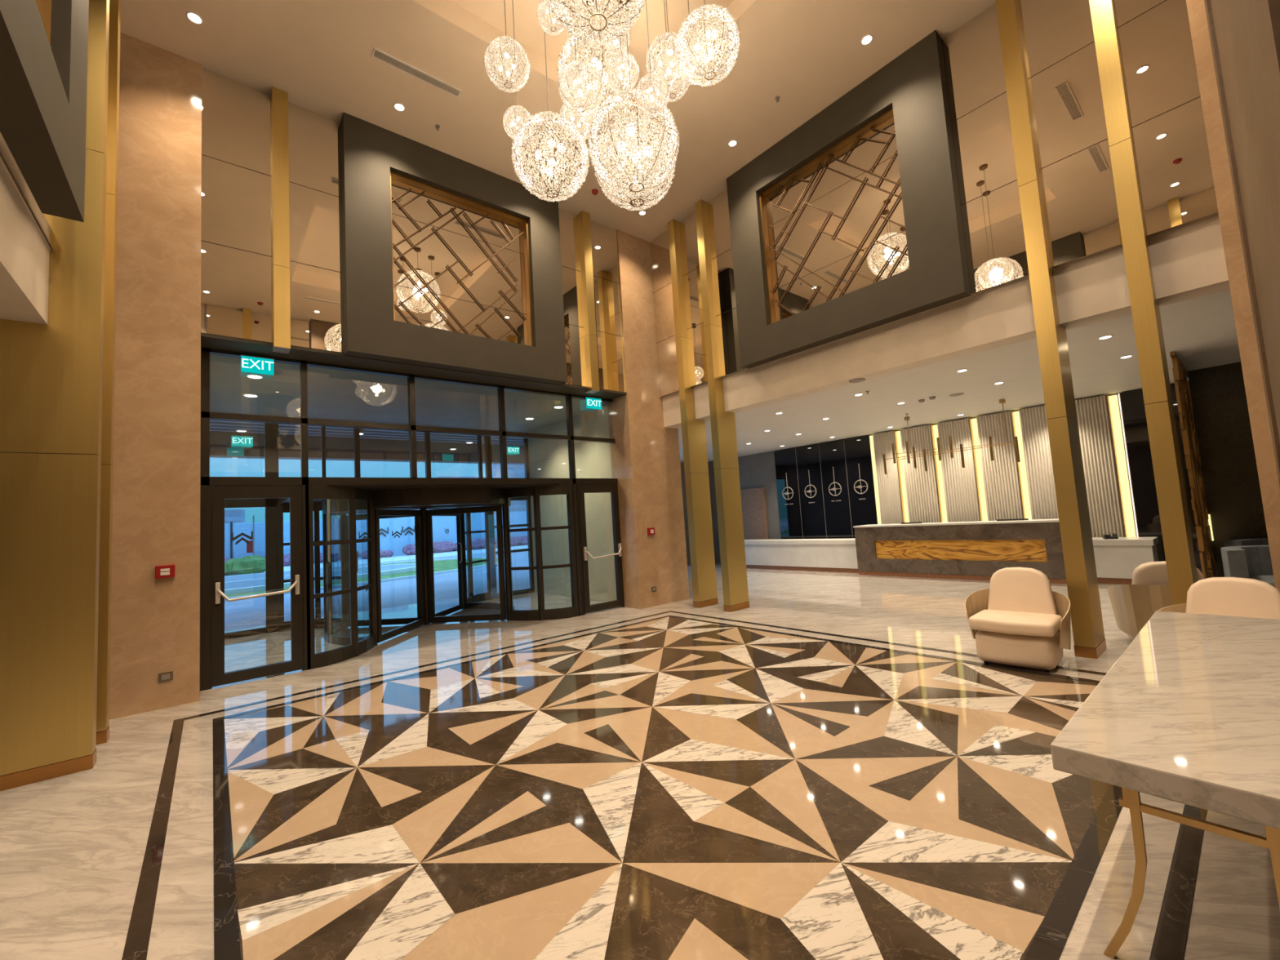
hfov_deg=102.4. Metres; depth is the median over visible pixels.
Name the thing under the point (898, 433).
led strip
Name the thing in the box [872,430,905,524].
wall panel
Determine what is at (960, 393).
ceiling speaker
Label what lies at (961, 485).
wall panel
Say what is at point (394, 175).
lattice screen
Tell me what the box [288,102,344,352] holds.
wall mirror
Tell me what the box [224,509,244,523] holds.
building
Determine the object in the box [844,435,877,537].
glass panel
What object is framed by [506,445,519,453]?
exit sign
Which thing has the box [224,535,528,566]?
hedge
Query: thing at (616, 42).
globe pendant
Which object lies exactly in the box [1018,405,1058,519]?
wall panel
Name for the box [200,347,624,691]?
window frame
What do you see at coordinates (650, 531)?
fire alarm box
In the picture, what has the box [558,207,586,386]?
wall mirror
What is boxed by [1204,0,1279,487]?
wall
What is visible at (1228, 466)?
wall
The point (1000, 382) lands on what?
recessed light
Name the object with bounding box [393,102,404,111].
recessed light
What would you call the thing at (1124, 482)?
led strip
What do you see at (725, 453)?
column
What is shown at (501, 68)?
globe pendant
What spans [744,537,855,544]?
countertop
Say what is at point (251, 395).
recessed light
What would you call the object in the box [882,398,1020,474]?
pendant lamp
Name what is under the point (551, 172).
globe pendant
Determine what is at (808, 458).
glass panel
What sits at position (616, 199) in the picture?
globe pendant
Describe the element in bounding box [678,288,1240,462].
ceiling
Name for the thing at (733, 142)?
recessed light
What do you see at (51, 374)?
column
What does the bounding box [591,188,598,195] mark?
smoke detector
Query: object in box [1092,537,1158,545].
countertop
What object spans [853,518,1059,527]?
countertop
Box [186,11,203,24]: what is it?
recessed light
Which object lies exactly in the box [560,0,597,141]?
globe pendant
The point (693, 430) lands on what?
gold fin
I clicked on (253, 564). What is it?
shrubs
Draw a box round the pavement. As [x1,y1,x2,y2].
[224,545,528,576]
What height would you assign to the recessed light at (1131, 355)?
0.014 m
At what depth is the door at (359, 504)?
8.87 m
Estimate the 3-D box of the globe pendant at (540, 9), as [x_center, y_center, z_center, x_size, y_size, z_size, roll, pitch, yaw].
[-0.840,-4.766,4.828,0.289,1.163,0.293,-7,-5,36]
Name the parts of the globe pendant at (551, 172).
bulb, bulb, lamp shade, wire frame, bulb, bulb, bulb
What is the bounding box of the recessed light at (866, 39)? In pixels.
[860,34,872,44]
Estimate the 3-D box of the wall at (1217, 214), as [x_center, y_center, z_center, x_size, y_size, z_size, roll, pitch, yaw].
[2.905,-3.548,7.438,0.440,3.150,8.600,0,-6,-40]
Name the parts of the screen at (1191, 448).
rail, led strip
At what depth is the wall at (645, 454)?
9.75 m
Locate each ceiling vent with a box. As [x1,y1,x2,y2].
[371,47,462,97]
[527,124,589,154]
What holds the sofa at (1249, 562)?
on the floor
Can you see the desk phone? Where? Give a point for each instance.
(1114, 535)
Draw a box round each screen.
[35,0,53,48]
[390,170,533,346]
[759,106,906,324]
[1169,351,1215,578]
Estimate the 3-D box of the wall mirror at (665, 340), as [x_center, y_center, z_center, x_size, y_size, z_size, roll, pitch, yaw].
[0.478,-3.199,9.956,0.050,3.158,0.549,0,-6,-40]
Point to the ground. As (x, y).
(251, 612)
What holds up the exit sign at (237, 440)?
attached to the window at (271, 429)
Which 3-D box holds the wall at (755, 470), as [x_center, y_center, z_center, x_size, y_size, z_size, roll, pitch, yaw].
[5.862,0.564,13.365,0.200,3.400,11.900,0,-6,-40]
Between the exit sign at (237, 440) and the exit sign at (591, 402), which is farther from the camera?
the exit sign at (591, 402)
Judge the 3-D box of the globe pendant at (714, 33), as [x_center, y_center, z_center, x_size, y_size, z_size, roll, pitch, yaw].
[0.502,-4.372,4.263,0.523,2.196,0.517,-6,-5,26]
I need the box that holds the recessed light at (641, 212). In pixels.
[638,210,646,215]
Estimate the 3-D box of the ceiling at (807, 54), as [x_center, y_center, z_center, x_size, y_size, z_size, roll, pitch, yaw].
[-0.343,-5.370,4.966,8.600,0.500,8.700,0,-6,-40]
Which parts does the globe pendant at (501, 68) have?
lamp shade, wire frame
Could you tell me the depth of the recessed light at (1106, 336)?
5.99 m
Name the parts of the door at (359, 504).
pull handle, post, pull handle, pull handle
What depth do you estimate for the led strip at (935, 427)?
11.76 m
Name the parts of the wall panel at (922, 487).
edge trim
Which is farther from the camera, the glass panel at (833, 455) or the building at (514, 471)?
the building at (514, 471)
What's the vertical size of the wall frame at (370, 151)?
3.170 m
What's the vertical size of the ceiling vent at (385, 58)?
0.012 m
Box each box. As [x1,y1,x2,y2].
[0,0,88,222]
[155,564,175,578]
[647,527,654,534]
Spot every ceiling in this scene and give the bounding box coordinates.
[120,0,995,241]
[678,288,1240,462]
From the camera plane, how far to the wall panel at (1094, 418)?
9.60 m
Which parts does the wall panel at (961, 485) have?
edge trim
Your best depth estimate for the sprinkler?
7.00 m
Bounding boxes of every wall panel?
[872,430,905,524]
[899,424,942,523]
[937,417,982,522]
[976,410,1025,520]
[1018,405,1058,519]
[1075,395,1127,537]
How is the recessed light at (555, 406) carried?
in the transom window at (333, 394)
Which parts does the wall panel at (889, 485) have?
edge trim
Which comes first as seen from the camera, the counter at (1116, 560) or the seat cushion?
the seat cushion
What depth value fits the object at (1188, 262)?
5.94 m
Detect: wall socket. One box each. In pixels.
[158,671,173,682]
[651,586,656,591]
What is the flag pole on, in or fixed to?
on the ground
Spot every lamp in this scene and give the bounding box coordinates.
[359,428,364,434]
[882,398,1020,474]
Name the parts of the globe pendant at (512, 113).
wire frame, lamp shade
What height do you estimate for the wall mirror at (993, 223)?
3.159 m
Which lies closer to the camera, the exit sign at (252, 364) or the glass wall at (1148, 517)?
the exit sign at (252, 364)
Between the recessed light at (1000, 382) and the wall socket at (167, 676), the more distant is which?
the recessed light at (1000, 382)
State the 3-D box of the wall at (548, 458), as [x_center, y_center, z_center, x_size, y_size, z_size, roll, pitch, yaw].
[-1.494,0.610,11.355,0.180,3.900,3.600,0,-6,-40]
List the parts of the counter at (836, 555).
skirting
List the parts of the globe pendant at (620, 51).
lamp shade, wire frame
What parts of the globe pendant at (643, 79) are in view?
wire frame, lamp shade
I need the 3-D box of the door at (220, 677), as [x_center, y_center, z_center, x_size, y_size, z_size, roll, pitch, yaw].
[-4.535,1.223,6.128,0.860,2.220,0.216,0,-6,-40]
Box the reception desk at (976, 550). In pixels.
[853,518,1066,584]
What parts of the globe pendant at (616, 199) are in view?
wire frame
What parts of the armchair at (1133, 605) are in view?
backrest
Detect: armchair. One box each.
[964,567,1071,672]
[1107,560,1204,640]
[1157,577,1279,619]
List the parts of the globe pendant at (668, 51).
lamp shade, wire frame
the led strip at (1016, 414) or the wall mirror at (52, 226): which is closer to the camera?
the wall mirror at (52, 226)
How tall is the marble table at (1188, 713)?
0.750 m
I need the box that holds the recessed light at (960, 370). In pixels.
[956,368,968,372]
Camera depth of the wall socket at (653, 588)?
9.46 m
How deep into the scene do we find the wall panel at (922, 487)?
12.01 m
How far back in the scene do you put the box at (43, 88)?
3.02 m
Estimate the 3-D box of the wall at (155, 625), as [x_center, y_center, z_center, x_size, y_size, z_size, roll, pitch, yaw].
[-5.492,-1.199,5.478,1.250,7.100,0.650,0,-6,-40]
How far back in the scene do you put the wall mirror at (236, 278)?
6.01 m
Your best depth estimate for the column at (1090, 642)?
5.26 m
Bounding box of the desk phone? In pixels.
[1102,533,1118,539]
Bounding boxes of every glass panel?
[773,448,803,538]
[795,444,826,538]
[818,440,853,538]
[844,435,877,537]
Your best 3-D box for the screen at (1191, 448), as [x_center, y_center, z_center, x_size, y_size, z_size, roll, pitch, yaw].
[7.959,-0.019,7.352,1.970,3.398,0.067,0,-6,-40]
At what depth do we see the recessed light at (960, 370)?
7.13 m
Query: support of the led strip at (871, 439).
attached to the wall at (1115, 393)
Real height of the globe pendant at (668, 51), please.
1.825 m
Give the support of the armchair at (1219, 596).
on the floor
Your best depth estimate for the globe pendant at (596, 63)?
5.39 m
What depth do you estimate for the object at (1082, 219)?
5.24 m
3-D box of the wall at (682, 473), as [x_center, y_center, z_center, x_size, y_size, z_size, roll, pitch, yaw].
[-0.007,1.105,15.765,5.750,3.400,0.150,0,-6,-40]
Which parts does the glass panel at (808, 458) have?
edge trim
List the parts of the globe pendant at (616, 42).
wire frame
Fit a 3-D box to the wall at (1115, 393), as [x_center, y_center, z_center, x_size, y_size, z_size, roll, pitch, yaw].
[7.473,0.303,11.222,0.065,3.400,4.680,0,-6,-40]
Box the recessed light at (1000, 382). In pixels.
[993,381,1004,384]
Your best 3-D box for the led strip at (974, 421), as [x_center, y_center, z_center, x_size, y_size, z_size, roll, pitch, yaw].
[7.437,0.324,11.147,0.084,3.350,0.105,0,-6,-40]
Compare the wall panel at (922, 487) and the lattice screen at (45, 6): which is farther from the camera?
the wall panel at (922, 487)
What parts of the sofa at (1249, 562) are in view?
seat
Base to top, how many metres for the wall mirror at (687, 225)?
3.156 m
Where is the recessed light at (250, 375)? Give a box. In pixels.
[244,373,264,378]
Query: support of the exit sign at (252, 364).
attached to the window frame at (206, 481)
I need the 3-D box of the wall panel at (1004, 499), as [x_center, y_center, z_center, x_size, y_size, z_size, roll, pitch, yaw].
[7.638,0.277,10.818,0.128,3.370,0.653,0,-6,-40]
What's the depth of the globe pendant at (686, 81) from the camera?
5.08 m
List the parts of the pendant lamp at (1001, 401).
lamp shade, lamp shade, lamp shade, stem, lamp shade, lamp shade, arm, lamp shade, lamp shade, arm, lamp shade, lamp shade, stem, lamp shade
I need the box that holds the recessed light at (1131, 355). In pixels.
[1119,354,1133,358]
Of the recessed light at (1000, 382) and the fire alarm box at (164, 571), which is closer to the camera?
the fire alarm box at (164, 571)
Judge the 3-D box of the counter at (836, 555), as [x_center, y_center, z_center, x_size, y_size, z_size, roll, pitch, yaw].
[4.186,2.032,14.085,0.650,0.790,4.180,0,-6,-40]
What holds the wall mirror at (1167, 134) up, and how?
attached to the wall at (1217, 214)
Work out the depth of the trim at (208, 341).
7.02 m
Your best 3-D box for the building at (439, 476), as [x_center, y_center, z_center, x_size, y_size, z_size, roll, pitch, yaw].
[-23.014,3.905,66.589,7.000,8.300,5.050,0,-6,-40]
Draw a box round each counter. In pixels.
[744,537,858,573]
[1092,537,1158,584]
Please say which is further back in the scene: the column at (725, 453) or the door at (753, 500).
the door at (753, 500)
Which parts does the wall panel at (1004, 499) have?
edge trim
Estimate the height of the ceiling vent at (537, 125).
0.012 m
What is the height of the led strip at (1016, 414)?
3.350 m
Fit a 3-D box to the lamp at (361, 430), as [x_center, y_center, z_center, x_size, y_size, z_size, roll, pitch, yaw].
[-6.487,-1.202,11.873,0.200,0.286,0.200,0,-6,-40]
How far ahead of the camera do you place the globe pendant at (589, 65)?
4.25 m
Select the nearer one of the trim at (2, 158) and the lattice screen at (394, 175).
the trim at (2, 158)
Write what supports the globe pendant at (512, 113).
hanging from the ceiling at (807, 54)
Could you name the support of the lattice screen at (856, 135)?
attached to the frame at (913, 83)
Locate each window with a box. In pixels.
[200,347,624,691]
[209,354,608,432]
[224,422,534,639]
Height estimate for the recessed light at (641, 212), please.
0.014 m
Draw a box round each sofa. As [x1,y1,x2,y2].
[1220,545,1275,586]
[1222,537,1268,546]
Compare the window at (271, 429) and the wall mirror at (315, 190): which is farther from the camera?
the window at (271, 429)
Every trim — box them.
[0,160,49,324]
[200,332,626,399]
[209,431,524,464]
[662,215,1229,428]
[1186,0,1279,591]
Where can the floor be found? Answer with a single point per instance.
(831, 766)
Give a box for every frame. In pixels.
[280,484,559,509]
[340,112,567,384]
[726,30,970,368]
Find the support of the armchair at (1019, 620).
on the floor
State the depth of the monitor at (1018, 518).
10.07 m
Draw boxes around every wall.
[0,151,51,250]
[109,32,201,719]
[527,404,617,602]
[607,229,689,608]
[662,213,1218,397]
[680,462,690,565]
[707,383,1217,577]
[869,392,1136,535]
[1120,383,1207,573]
[1187,361,1267,577]
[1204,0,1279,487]
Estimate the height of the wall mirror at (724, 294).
3.158 m
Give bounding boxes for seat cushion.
[968,609,1062,637]
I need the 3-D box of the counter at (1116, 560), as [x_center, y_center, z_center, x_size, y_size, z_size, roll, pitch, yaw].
[8.405,1.405,9.016,0.650,0.760,0.970,0,-6,-40]
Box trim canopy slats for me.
[209,419,523,445]
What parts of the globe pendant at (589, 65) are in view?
wire frame, lamp shade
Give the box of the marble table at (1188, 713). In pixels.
[1050,610,1279,959]
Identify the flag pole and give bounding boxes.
[246,515,254,555]
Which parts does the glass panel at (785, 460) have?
edge trim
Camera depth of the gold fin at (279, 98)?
6.16 m
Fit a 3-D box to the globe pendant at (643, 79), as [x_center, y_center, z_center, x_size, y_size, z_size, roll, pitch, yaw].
[0.024,-4.152,4.084,0.269,2.603,0.272,-1,-5,-34]
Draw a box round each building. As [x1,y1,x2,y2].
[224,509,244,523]
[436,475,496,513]
[492,463,526,511]
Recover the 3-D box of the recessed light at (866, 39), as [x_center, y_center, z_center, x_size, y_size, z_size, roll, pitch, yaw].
[2.686,-5.212,6.095,0.135,0.014,0.135,0,-6,-40]
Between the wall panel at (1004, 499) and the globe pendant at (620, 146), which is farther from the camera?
the wall panel at (1004, 499)
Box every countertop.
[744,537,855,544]
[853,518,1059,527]
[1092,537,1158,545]
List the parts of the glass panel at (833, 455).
edge trim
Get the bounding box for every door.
[212,489,302,687]
[277,484,578,669]
[577,486,624,613]
[740,487,768,539]
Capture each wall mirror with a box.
[0,132,63,252]
[200,67,272,342]
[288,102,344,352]
[391,178,528,345]
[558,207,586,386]
[590,219,626,392]
[649,229,679,397]
[679,210,707,386]
[706,188,747,377]
[764,115,909,321]
[942,2,1029,295]
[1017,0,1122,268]
[1112,0,1217,237]
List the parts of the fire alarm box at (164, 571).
label plate, label plate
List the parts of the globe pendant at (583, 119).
wire frame, lamp shade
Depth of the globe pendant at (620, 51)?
4.65 m
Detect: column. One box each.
[0,0,109,791]
[694,199,749,612]
[995,0,1106,658]
[1088,0,1198,604]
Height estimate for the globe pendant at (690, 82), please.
1.194 m
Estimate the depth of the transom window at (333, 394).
8.79 m
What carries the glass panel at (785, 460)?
attached to the wall at (755, 470)
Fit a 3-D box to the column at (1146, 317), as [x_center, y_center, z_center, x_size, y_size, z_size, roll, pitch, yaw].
[4.769,-1.870,4.888,0.478,7.098,0.158,0,-6,-40]
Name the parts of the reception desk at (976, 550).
skirting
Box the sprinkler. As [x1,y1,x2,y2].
[435,124,439,130]
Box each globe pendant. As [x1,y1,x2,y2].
[484,0,529,93]
[502,0,533,141]
[511,0,590,201]
[537,0,567,35]
[546,0,645,44]
[556,0,633,120]
[558,8,603,115]
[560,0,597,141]
[587,0,679,197]
[594,0,675,211]
[602,9,631,56]
[604,0,639,91]
[635,0,669,115]
[645,0,690,89]
[654,0,690,102]
[675,0,740,86]
[676,0,708,84]
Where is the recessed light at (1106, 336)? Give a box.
[1097,334,1112,339]
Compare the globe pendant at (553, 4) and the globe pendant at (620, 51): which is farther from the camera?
the globe pendant at (620, 51)
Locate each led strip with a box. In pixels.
[869,435,881,524]
[896,431,909,522]
[933,424,947,522]
[971,417,987,520]
[1013,411,1031,519]
[1108,395,1136,537]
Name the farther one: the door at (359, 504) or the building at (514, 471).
the building at (514, 471)
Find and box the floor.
[0,562,1279,959]
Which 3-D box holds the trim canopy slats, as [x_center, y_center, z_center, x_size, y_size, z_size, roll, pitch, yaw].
[-6.094,-1.296,12.650,13.000,0.049,3.270,0,-6,-40]
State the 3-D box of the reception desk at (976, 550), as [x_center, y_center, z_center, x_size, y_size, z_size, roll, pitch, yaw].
[6.595,1.460,10.777,0.680,1.135,4.000,0,-6,-40]
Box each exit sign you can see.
[231,435,253,446]
[240,354,274,375]
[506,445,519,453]
[585,396,601,409]
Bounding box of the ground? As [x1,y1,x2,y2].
[224,544,529,631]
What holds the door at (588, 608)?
attached to the window frame at (206, 481)
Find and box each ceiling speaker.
[848,377,865,382]
[949,392,964,396]
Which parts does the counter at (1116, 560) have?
skirting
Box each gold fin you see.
[96,0,120,744]
[271,86,290,353]
[577,210,599,393]
[667,218,718,608]
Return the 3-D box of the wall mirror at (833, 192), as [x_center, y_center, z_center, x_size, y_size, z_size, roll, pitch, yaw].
[2.693,-3.556,7.294,0.050,2.036,1.997,0,-6,-40]
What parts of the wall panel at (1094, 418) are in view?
edge trim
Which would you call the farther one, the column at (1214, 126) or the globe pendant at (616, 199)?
the globe pendant at (616, 199)
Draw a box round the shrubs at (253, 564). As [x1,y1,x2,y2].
[224,555,265,576]
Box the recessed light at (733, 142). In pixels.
[728,139,737,146]
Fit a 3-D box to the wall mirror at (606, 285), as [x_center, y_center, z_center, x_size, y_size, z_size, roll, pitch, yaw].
[-0.596,-3.181,9.478,0.611,3.139,0.050,0,-6,-40]
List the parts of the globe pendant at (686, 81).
wire frame, lamp shade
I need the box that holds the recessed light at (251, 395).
[242,393,258,397]
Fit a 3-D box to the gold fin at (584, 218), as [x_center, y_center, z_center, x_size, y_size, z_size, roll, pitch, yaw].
[-0.929,-3.145,9.105,0.160,3.230,0.210,0,-6,-40]
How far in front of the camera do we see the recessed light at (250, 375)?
7.09 m
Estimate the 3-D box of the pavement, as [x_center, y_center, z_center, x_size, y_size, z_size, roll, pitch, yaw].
[-13.314,5.189,36.166,100.000,0.030,6.300,0,-6,-40]
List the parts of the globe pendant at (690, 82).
lamp shade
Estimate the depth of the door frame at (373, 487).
7.97 m
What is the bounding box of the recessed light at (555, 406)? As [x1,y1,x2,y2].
[553,405,564,408]
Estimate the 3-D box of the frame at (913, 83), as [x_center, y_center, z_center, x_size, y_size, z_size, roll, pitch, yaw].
[2.612,-3.539,7.193,0.197,3.170,3.200,0,-6,-40]
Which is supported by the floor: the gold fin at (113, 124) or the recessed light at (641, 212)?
the gold fin at (113, 124)
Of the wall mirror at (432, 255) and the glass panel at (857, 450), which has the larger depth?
the glass panel at (857, 450)
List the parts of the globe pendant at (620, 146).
bulb, bulb, wire frame, bulb, bulb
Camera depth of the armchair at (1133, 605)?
5.12 m
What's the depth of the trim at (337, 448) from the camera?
13.73 m

